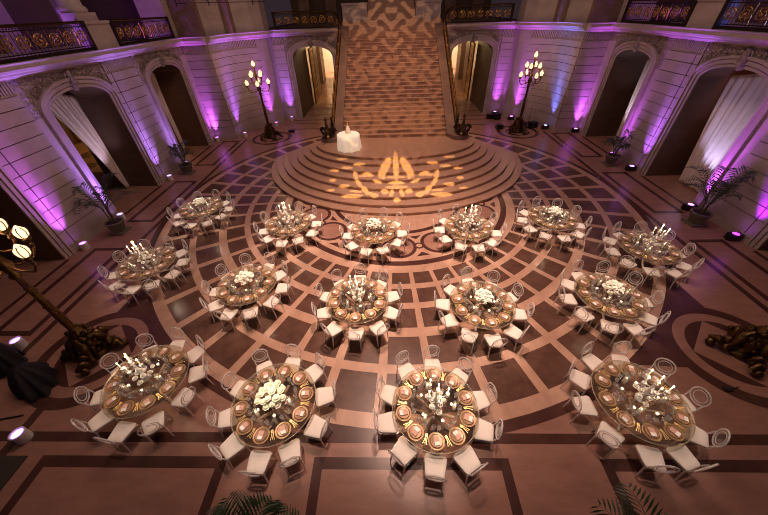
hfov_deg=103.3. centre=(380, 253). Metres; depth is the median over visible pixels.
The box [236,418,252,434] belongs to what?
charger plate
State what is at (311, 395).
charger plate
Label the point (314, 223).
cushion
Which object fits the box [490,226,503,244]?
chair
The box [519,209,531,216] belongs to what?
cushion
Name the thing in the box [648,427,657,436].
napkin
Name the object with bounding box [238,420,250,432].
dinner plate
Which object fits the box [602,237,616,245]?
cushion
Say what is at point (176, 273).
cushion
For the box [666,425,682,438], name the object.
dinner plate
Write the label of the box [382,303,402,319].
chair
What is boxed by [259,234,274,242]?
chair
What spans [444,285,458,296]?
cushion
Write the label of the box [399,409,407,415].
napkin
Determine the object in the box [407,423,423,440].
charger plate
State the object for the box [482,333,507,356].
chair
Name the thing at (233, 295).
charger plate
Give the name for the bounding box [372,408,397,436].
chair
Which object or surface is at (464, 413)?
dinner plate
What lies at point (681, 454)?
cushion
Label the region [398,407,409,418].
dinner plate
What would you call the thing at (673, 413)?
charger plate
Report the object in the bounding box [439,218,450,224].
cushion
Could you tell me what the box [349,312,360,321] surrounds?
charger plate
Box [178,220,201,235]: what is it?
chair
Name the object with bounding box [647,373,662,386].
charger plate
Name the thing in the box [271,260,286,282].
chair
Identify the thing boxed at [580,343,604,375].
chair
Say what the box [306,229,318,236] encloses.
chair
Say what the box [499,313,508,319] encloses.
dinner plate
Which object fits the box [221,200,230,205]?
cushion
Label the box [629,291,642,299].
charger plate
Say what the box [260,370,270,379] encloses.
dinner plate
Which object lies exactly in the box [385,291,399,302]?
cushion
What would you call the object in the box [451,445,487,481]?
chair
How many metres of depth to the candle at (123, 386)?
6.90 m
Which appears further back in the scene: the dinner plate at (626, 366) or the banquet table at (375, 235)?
the banquet table at (375, 235)
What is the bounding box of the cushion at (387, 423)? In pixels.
[378,411,397,432]
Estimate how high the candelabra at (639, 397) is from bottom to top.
0.937 m
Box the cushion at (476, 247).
[472,244,484,251]
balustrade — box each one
[0,0,178,59]
[0,21,97,63]
[106,16,174,45]
[271,10,340,131]
[443,3,514,127]
[617,0,767,28]
[621,0,697,26]
[711,0,767,32]
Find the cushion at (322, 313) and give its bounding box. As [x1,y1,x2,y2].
[317,306,330,318]
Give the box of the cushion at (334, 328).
[325,321,342,336]
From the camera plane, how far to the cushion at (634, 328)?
8.19 m
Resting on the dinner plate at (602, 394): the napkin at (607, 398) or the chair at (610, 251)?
the napkin at (607, 398)
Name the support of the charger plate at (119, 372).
on the banquet table at (151, 387)
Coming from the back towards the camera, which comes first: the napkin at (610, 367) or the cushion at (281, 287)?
the cushion at (281, 287)
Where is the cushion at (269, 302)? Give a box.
[263,296,279,307]
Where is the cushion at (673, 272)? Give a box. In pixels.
[664,268,683,278]
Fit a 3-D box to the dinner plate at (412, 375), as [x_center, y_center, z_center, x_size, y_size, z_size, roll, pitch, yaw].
[0.818,2.877,6.998,0.252,0.018,0.250,-7,39,-6]
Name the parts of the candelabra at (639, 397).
arm, stem, arm, arm, arm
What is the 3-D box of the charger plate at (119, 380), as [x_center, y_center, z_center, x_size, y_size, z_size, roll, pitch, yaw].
[-6.240,3.080,7.092,0.336,0.017,0.336,-11,40,-11]
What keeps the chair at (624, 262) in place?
on the floor
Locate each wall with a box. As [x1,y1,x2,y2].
[0,37,215,259]
[53,40,137,144]
[165,0,337,139]
[283,0,499,27]
[447,0,623,131]
[578,22,767,249]
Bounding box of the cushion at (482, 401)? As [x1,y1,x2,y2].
[469,391,489,410]
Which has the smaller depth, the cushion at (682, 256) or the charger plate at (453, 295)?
the charger plate at (453, 295)
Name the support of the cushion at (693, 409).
on the chair at (693, 409)
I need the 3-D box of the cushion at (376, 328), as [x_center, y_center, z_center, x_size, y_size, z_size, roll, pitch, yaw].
[-0.052,2.081,8.475,0.444,0.058,0.410,-22,43,-23]
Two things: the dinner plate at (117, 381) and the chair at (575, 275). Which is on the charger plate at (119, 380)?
the dinner plate at (117, 381)
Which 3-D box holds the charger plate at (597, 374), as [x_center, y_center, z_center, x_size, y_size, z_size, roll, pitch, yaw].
[5.008,2.858,6.847,0.336,0.017,0.336,24,46,28]
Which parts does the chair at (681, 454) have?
frame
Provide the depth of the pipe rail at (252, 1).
18.30 m
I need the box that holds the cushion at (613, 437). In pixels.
[596,421,624,448]
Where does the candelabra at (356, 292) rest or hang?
on the banquet table at (356, 307)
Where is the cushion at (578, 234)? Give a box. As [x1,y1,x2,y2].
[571,230,584,238]
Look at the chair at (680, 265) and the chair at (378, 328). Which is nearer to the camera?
the chair at (378, 328)
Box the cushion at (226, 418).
[218,406,237,427]
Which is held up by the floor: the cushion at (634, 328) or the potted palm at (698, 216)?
the potted palm at (698, 216)
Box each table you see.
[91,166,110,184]
[100,345,188,418]
[116,246,175,286]
[179,197,223,226]
[217,264,275,307]
[231,366,315,447]
[265,210,309,239]
[329,277,388,326]
[337,131,361,152]
[350,216,393,247]
[392,368,478,454]
[447,214,491,243]
[449,281,508,330]
[529,205,578,234]
[574,273,647,319]
[594,361,694,445]
[618,231,681,271]
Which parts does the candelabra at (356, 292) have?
stem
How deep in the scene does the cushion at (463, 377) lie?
7.30 m
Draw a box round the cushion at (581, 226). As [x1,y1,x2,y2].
[574,222,584,228]
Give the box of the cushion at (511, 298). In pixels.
[503,292,517,303]
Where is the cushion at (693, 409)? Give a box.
[670,394,695,413]
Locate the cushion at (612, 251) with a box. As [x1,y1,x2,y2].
[605,248,620,255]
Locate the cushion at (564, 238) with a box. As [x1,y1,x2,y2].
[557,235,571,241]
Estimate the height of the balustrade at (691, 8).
1.030 m
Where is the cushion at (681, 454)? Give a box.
[666,443,699,470]
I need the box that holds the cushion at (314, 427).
[304,414,327,438]
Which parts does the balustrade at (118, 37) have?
post, rail, scroll panel, post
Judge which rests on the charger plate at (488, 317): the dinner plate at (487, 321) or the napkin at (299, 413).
the dinner plate at (487, 321)
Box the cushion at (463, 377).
[447,368,468,387]
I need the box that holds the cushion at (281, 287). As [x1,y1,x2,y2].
[275,283,289,293]
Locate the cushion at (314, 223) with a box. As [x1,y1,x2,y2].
[311,221,321,227]
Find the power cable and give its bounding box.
[0,414,23,419]
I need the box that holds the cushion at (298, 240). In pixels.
[292,236,303,244]
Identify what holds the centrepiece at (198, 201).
on the banquet table at (220, 206)
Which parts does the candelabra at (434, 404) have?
stem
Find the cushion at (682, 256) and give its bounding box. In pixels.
[668,250,685,258]
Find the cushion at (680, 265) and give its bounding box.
[676,261,691,271]
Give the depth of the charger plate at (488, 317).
8.15 m
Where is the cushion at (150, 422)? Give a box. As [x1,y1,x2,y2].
[141,411,163,435]
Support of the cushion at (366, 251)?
on the chair at (364, 251)
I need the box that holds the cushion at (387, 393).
[380,385,398,405]
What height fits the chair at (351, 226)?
0.955 m
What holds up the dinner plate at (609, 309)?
on the charger plate at (607, 307)
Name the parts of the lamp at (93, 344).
glass globe, arm, glass globe, glass globe, arm, arm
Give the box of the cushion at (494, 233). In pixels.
[490,230,501,236]
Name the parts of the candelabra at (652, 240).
stem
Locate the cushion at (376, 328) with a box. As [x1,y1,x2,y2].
[369,320,386,335]
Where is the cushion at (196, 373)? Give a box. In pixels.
[188,365,206,382]
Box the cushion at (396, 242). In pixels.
[391,238,403,246]
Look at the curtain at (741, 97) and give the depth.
13.38 m
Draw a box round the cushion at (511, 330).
[503,323,522,339]
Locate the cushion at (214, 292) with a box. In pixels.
[209,287,224,296]
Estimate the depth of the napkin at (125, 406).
6.65 m
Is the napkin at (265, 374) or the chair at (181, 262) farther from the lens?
the chair at (181, 262)
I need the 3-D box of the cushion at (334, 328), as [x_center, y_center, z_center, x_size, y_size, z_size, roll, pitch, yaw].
[-1.310,2.106,8.502,0.444,0.058,0.410,29,48,32]
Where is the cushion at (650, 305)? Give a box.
[634,298,652,307]
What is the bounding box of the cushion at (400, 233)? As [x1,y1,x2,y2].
[396,230,406,236]
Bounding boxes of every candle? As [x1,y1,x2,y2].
[119,383,128,391]
[143,356,151,364]
[153,373,160,381]
[253,408,258,416]
[622,374,630,383]
[636,405,645,414]
[659,394,670,403]
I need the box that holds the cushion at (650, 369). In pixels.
[640,368,665,388]
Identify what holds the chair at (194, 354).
on the floor
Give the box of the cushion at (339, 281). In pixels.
[334,279,344,290]
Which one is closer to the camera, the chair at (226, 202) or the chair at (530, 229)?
the chair at (530, 229)
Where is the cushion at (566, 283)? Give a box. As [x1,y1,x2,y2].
[560,279,576,290]
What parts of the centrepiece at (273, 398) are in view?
flower, flower, flower, flower, flower, flower, flower, flower, flower, flower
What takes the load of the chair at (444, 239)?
on the floor
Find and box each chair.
[70,408,119,438]
[76,386,121,411]
[93,421,139,444]
[97,280,125,301]
[99,354,132,384]
[100,266,123,279]
[112,250,138,267]
[117,285,141,294]
[137,334,158,370]
[138,411,170,442]
[142,280,159,293]
[159,237,175,253]
[164,265,181,287]
[167,210,182,219]
[167,217,189,234]
[168,330,185,357]
[171,387,199,415]
[173,239,194,260]
[175,258,189,266]
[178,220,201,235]
[184,335,212,366]
[188,355,211,382]
[199,298,225,320]
[201,217,211,226]
[202,284,224,296]
[207,406,237,427]
[208,431,250,468]
[214,308,237,328]
[215,211,230,225]
[215,264,240,282]
[221,196,230,205]
[223,201,237,213]
[225,371,258,401]
[238,450,277,483]
[241,306,260,328]
[251,349,276,385]
[256,226,269,234]
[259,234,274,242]
[260,253,275,274]
[262,294,284,316]
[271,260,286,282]
[272,240,289,256]
[275,276,289,293]
[278,438,303,473]
[284,346,304,372]
[292,235,303,247]
[303,357,325,389]
[303,414,331,446]
[305,205,315,220]
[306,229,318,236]
[311,213,323,233]
[311,302,332,319]
[315,378,335,414]
[317,286,333,302]
[322,321,342,341]
[331,269,350,298]
[339,225,353,240]
[343,241,358,249]
[345,327,364,347]
[346,215,360,230]
[358,246,373,261]
[369,320,388,345]
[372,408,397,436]
[374,271,388,299]
[376,245,390,259]
[377,375,398,407]
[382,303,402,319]
[385,284,401,303]
[388,436,417,475]
[389,214,401,228]
[391,238,405,254]
[396,226,409,245]
[396,350,416,382]
[424,345,441,382]
[424,453,446,487]
[432,219,444,241]
[434,290,449,312]
[437,235,451,242]
[438,209,450,224]
[439,310,458,330]
[442,274,458,296]
[445,358,473,391]
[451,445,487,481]
[455,240,467,250]
[460,266,473,298]
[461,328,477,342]
[469,382,496,413]
[469,417,501,447]
[470,243,485,254]
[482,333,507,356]
[484,237,501,246]
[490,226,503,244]
[501,323,528,348]
[503,285,523,303]
[511,302,533,326]
[513,209,527,229]
[519,201,531,216]
[522,221,537,240]
[539,230,552,239]
[554,288,577,304]
[557,234,574,249]
[560,268,576,290]
[560,359,590,394]
[568,260,587,280]
[568,308,594,332]
[569,390,597,420]
[570,227,591,241]
[574,222,587,231]
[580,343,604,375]
[589,260,607,288]
[592,421,624,457]
[595,319,622,342]
[598,227,616,247]
[601,240,620,265]
[606,223,628,243]
[607,343,631,369]
[615,255,636,276]
[623,322,656,345]
[630,291,664,311]
[633,444,680,476]
[636,311,669,335]
[637,267,666,285]
[640,360,674,388]
[656,387,709,421]
[663,243,696,265]
[663,443,718,480]
[664,267,693,278]
[669,258,704,279]
[682,425,727,448]
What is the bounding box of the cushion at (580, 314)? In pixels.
[574,308,594,321]
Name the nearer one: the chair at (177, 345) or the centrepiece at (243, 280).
the chair at (177, 345)
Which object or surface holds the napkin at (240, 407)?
on the dinner plate at (240, 403)
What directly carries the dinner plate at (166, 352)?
on the charger plate at (169, 347)
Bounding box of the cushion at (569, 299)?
[559,294,577,304]
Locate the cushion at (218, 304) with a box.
[208,299,223,311]
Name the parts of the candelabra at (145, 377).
arm, stem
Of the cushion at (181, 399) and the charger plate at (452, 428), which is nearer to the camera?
the charger plate at (452, 428)
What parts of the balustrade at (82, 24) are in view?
rail, scroll panel, post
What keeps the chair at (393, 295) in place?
on the floor
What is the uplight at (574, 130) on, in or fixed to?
on the floor
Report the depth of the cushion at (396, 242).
11.46 m
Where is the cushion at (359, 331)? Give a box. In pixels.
[348,327,363,339]
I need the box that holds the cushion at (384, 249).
[376,245,389,253]
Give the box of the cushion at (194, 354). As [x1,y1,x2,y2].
[184,346,204,363]
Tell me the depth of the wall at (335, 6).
28.24 m
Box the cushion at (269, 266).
[261,263,273,271]
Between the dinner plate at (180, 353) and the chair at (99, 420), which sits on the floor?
the chair at (99, 420)
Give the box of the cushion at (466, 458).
[454,445,480,474]
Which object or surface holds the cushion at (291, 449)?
on the chair at (289, 452)
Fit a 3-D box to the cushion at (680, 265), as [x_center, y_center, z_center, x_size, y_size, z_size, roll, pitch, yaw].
[10.039,0.418,10.052,0.410,0.058,0.444,27,47,31]
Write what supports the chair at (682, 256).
on the floor
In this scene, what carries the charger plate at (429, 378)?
on the banquet table at (431, 413)
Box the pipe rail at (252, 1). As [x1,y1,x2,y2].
[174,0,263,6]
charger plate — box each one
[103,394,120,408]
[104,379,120,391]
[116,400,133,415]
[118,362,132,374]
[138,350,152,361]
[138,395,155,409]
[157,346,170,356]
[159,381,175,394]
[169,351,183,362]
[170,364,185,376]
[218,290,229,297]
[227,295,238,303]
[232,400,248,415]
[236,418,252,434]
[241,382,256,395]
[242,294,252,302]
[252,426,269,444]
[256,288,266,295]
[258,369,272,381]
[274,421,290,438]
[277,365,291,377]
[292,371,306,384]
[292,406,307,421]
[298,386,312,400]
[328,299,339,307]
[335,309,346,317]
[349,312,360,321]
[364,309,375,317]
[374,299,385,307]
[375,289,385,296]
[396,405,411,420]
[397,385,411,399]
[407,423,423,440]
[409,372,422,385]
[427,368,440,380]
[428,432,444,450]
[445,374,459,388]
[449,427,465,444]
[451,295,462,302]
[455,306,467,314]
[458,390,473,404]
[460,410,475,426]
[468,315,480,324]
[485,317,497,326]
[496,291,507,298]
[498,312,510,321]
[502,302,513,310]
[577,279,589,286]
[578,289,590,296]
[589,299,601,307]
[594,373,611,387]
[598,391,616,406]
[604,363,620,375]
[606,307,619,315]
[616,410,635,427]
[623,307,637,316]
[623,363,639,375]
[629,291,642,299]
[632,301,645,310]
[641,423,661,441]
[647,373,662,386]
[664,423,684,440]
[668,391,683,405]
[672,410,692,426]
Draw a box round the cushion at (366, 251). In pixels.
[360,247,372,255]
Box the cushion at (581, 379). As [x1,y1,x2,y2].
[569,369,590,389]
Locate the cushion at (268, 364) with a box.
[256,360,274,378]
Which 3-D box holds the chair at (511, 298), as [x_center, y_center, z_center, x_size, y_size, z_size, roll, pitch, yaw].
[3.931,1.340,9.209,0.515,0.955,0.470,-16,41,-16]
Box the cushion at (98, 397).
[90,389,112,405]
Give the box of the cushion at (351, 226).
[347,224,359,230]
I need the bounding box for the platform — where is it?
[271,136,521,215]
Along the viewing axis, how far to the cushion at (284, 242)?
11.64 m
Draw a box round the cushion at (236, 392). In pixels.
[230,380,247,399]
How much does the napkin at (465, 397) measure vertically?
0.025 m
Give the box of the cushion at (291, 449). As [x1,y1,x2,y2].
[278,438,300,465]
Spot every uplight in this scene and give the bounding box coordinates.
[7,426,33,444]
[8,336,27,349]
[78,241,90,249]
[116,212,125,219]
[166,174,173,180]
[541,125,548,128]
[571,128,579,132]
[625,165,636,170]
[681,203,697,210]
[723,232,744,240]
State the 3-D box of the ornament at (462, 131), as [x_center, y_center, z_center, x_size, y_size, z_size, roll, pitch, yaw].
[4.854,-7.473,17.542,1.072,1.200,1.010,-1,39,2]
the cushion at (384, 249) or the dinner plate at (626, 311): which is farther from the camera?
the cushion at (384, 249)
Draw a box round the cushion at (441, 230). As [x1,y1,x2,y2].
[434,227,444,233]
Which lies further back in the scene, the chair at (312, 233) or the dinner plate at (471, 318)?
the chair at (312, 233)
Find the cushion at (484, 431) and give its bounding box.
[473,417,493,441]
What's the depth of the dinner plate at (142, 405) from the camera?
6.74 m
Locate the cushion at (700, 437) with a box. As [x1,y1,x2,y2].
[682,425,708,447]
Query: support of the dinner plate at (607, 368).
on the charger plate at (606, 370)
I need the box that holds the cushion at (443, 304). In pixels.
[436,299,449,310]
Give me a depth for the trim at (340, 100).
20.11 m
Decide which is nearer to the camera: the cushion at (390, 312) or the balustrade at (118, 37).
the cushion at (390, 312)
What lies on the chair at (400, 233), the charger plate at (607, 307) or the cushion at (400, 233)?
the cushion at (400, 233)
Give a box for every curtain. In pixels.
[51,94,129,187]
[150,73,185,148]
[615,58,650,139]
[678,74,767,192]
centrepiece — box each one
[192,197,205,207]
[234,271,253,285]
[254,380,285,410]
[366,218,380,229]
[474,288,493,306]
[548,206,562,217]
[601,280,624,296]
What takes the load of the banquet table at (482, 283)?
on the floor
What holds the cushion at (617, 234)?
on the chair at (617, 234)
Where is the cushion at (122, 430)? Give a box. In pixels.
[108,421,135,442]
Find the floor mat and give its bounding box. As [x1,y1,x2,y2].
[0,455,27,490]
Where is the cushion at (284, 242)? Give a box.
[276,240,287,246]
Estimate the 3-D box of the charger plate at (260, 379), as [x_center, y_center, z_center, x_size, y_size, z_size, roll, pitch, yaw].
[-2.707,2.876,7.181,0.336,0.017,0.336,-21,43,-22]
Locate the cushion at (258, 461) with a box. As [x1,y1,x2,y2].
[246,450,271,474]
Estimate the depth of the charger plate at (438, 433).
5.98 m
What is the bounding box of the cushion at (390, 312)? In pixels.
[383,306,399,319]
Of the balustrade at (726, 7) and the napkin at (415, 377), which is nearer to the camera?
the napkin at (415, 377)
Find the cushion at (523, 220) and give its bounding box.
[517,217,527,223]
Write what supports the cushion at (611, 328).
on the chair at (608, 326)
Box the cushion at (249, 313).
[242,306,257,319]
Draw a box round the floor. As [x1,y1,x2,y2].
[0,68,767,514]
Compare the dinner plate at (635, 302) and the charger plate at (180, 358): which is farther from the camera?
the dinner plate at (635, 302)
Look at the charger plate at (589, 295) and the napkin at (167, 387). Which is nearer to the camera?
the napkin at (167, 387)
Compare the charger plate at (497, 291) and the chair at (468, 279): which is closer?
the charger plate at (497, 291)
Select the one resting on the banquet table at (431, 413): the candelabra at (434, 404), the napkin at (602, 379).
the candelabra at (434, 404)
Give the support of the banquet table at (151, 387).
on the floor
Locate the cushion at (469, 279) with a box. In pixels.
[462,278,473,288]
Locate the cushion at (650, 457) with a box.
[635,444,666,471]
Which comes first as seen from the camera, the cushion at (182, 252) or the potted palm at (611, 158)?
the cushion at (182, 252)
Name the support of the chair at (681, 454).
on the floor
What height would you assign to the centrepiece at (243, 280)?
0.432 m
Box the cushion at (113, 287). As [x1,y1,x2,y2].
[108,280,125,290]
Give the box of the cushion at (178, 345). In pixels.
[169,340,185,353]
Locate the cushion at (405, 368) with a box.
[398,362,416,381]
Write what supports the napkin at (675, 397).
on the dinner plate at (679, 401)
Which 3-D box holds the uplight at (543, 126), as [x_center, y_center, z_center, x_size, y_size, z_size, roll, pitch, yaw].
[12.188,-9.374,22.513,0.480,0.285,0.260,-1,39,2]
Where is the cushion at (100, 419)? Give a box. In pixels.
[88,408,113,431]
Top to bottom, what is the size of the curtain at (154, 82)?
4.980 m
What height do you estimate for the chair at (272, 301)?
0.955 m
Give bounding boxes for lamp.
[0,217,128,375]
[244,61,281,139]
[508,52,543,133]
[704,324,767,377]
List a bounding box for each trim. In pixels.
[321,26,348,142]
[341,2,368,22]
[413,0,441,19]
[435,23,468,139]
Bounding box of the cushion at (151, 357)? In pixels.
[142,345,158,361]
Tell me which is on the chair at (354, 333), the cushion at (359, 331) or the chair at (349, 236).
the cushion at (359, 331)
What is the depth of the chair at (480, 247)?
11.06 m
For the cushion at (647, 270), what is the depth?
9.85 m
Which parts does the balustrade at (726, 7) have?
post, scroll panel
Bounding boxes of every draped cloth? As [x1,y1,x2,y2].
[0,343,28,378]
[7,361,58,402]
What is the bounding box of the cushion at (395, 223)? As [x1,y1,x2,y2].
[389,221,400,228]
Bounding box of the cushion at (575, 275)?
[571,272,587,280]
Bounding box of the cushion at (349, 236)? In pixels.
[343,232,353,239]
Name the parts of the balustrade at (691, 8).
post, rail, scroll panel, post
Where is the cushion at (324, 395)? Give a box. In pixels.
[315,387,333,406]
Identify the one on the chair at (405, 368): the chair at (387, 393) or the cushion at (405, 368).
the cushion at (405, 368)
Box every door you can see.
[308,48,318,103]
[464,42,475,98]
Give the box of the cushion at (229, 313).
[220,308,237,319]
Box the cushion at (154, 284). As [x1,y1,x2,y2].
[144,280,159,290]
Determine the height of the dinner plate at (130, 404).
0.018 m
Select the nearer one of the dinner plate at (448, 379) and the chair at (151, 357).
the dinner plate at (448, 379)
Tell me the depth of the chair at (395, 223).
12.41 m
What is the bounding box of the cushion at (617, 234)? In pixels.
[613,232,628,239]
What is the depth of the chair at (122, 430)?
6.53 m
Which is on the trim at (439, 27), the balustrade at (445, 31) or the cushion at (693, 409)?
the balustrade at (445, 31)
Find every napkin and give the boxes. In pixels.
[107,396,116,404]
[108,382,116,387]
[120,403,128,411]
[143,398,150,405]
[163,384,170,390]
[174,367,181,372]
[236,405,243,410]
[239,421,248,430]
[244,385,252,390]
[257,431,264,439]
[263,371,267,377]
[279,425,285,434]
[296,374,302,380]
[296,410,303,416]
[302,390,308,395]
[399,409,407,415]
[401,389,408,394]
[412,375,419,381]
[412,426,419,435]
[433,436,439,445]
[449,377,455,384]
[453,430,461,439]
[462,394,469,400]
[464,414,472,421]
[599,376,607,383]
[603,395,612,401]
[608,365,616,372]
[621,414,630,421]
[628,365,634,372]
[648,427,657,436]
[650,375,658,381]
[669,427,680,436]
[670,394,679,400]
[677,414,688,421]
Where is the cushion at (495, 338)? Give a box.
[484,333,502,347]
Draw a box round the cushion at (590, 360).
[582,353,604,371]
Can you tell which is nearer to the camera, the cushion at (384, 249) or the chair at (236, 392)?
the chair at (236, 392)
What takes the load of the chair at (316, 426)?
on the floor
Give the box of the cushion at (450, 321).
[441,313,458,327]
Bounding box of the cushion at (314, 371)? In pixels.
[303,364,322,383]
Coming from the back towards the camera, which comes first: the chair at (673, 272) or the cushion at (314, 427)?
the chair at (673, 272)
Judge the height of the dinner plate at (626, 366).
0.018 m
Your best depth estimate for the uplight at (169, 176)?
17.39 m
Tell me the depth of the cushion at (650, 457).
5.89 m
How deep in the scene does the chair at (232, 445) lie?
6.25 m
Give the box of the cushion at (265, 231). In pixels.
[258,228,269,234]
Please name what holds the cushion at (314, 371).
on the chair at (314, 371)
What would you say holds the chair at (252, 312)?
on the floor
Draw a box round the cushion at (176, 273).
[164,270,180,278]
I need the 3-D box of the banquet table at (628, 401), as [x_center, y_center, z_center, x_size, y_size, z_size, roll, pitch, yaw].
[5.584,3.406,6.760,1.842,0.756,1.842,1,39,3]
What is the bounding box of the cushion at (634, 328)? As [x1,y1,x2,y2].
[623,322,645,335]
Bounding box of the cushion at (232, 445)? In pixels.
[220,431,245,459]
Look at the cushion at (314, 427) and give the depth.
6.49 m
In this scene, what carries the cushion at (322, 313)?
on the chair at (322, 313)
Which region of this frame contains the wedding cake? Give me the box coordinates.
[345,121,350,133]
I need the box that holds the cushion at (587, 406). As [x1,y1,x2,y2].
[572,395,597,415]
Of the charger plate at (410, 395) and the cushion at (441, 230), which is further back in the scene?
the cushion at (441, 230)
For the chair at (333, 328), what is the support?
on the floor
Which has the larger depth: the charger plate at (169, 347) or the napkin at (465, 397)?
the charger plate at (169, 347)
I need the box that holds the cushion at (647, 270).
[643,267,660,276]
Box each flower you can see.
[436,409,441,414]
[635,392,642,398]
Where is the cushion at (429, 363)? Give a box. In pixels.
[424,359,441,373]
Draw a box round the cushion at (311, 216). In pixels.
[305,214,315,220]
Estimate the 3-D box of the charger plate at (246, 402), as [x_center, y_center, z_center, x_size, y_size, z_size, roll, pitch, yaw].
[-3.037,3.359,6.602,0.336,0.017,0.336,-9,40,-9]
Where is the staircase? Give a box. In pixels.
[342,0,446,137]
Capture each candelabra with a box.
[116,353,154,384]
[126,241,151,264]
[279,202,293,223]
[348,275,364,300]
[425,379,449,414]
[463,206,476,226]
[633,369,674,406]
[643,224,669,248]
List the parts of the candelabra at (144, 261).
stem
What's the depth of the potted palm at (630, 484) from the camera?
4.49 m
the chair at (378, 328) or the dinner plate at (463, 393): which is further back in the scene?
the chair at (378, 328)
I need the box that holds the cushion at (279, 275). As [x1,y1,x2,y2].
[271,270,286,280]
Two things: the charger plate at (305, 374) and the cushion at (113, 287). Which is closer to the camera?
the charger plate at (305, 374)
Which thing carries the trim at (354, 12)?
attached to the wall at (335, 6)
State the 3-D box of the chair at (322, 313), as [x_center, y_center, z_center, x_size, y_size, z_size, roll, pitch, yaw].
[-1.704,1.762,8.951,0.515,0.955,0.470,-8,40,-7]
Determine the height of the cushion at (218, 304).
0.058 m
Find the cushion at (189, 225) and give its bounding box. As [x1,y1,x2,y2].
[184,222,196,228]
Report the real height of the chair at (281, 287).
0.955 m
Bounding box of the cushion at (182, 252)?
[173,249,187,257]
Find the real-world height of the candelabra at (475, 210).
0.937 m
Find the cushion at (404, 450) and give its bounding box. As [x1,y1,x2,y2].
[392,436,417,464]
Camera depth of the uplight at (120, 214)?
14.18 m
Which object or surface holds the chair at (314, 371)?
on the floor
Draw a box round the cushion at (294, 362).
[284,357,300,372]
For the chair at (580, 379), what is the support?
on the floor
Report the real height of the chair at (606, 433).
0.955 m
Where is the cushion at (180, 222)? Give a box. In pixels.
[173,219,184,226]
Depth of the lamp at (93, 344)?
7.97 m
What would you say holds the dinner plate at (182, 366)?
on the charger plate at (171, 373)
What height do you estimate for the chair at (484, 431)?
0.955 m
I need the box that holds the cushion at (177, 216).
[173,213,182,218]
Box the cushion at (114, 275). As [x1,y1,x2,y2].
[108,270,123,279]
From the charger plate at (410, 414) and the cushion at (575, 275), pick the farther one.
the cushion at (575, 275)
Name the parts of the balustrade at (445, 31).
post, post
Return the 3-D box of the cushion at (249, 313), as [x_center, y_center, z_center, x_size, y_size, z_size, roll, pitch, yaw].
[-3.865,1.766,9.037,0.444,0.058,0.410,-16,41,-16]
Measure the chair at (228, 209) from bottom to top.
0.955 m
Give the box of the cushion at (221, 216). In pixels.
[215,213,226,219]
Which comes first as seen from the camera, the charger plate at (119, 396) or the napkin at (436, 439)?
the napkin at (436, 439)
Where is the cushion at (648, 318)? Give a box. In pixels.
[638,311,657,325]
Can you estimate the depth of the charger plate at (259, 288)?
9.29 m
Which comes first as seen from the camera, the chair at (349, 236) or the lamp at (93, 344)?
the lamp at (93, 344)
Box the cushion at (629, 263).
[620,258,636,268]
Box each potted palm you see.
[71,173,140,235]
[166,141,195,175]
[206,489,299,514]
[589,483,667,514]
[601,129,635,166]
[681,165,758,227]
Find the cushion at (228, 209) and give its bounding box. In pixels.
[223,206,233,211]
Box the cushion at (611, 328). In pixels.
[600,319,618,334]
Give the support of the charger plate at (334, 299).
on the banquet table at (356, 307)
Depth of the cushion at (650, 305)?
8.87 m
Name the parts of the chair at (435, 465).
frame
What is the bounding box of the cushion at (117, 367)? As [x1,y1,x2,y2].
[110,362,132,378]
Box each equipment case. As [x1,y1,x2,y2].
[486,113,494,118]
[494,112,501,119]
[495,123,503,128]
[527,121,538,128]
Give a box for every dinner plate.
[105,395,118,405]
[106,380,118,389]
[118,402,131,413]
[139,351,150,359]
[140,397,152,407]
[158,347,168,355]
[161,382,172,392]
[171,352,181,360]
[172,365,183,374]
[234,402,245,413]
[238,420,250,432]
[243,383,254,393]
[254,428,266,441]
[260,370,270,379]
[276,423,288,436]
[279,366,289,375]
[294,373,304,382]
[294,407,305,419]
[300,388,310,398]
[351,313,359,319]
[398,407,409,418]
[399,387,409,397]
[409,425,421,437]
[411,373,421,383]
[428,369,438,378]
[430,434,442,447]
[447,376,457,386]
[451,429,463,441]
[460,392,471,402]
[462,412,473,424]
[470,316,478,322]
[486,318,495,325]
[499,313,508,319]
[591,300,600,306]
[597,375,609,384]
[601,393,614,403]
[606,364,618,373]
[608,308,618,314]
[619,412,632,424]
[625,308,635,315]
[625,364,637,373]
[634,302,644,308]
[644,425,659,438]
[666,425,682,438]
[667,392,681,403]
[675,412,690,424]
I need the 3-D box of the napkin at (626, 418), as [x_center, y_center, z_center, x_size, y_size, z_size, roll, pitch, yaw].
[5.001,3.361,6.192,0.160,0.025,0.104,-18,42,-19]
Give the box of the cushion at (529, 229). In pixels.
[523,225,537,232]
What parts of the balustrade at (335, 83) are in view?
post, post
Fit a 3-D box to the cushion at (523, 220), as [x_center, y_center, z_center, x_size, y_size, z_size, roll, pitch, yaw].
[5.799,-1.361,12.432,0.410,0.058,0.444,12,41,17]
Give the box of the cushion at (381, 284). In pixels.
[374,280,386,289]
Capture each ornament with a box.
[320,117,336,138]
[453,113,471,135]
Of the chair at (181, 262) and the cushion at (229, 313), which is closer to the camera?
the cushion at (229, 313)
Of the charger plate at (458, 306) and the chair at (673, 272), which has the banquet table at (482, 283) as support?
the charger plate at (458, 306)
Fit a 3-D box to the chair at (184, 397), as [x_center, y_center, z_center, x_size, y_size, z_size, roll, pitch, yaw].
[-4.551,3.382,7.093,0.515,0.955,0.470,10,41,14]
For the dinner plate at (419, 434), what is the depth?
6.12 m
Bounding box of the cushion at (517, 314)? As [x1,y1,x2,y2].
[511,308,526,319]
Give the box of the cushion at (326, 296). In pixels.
[320,292,333,302]
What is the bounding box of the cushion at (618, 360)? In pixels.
[611,354,630,369]
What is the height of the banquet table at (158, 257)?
0.756 m
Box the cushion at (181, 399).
[171,387,195,407]

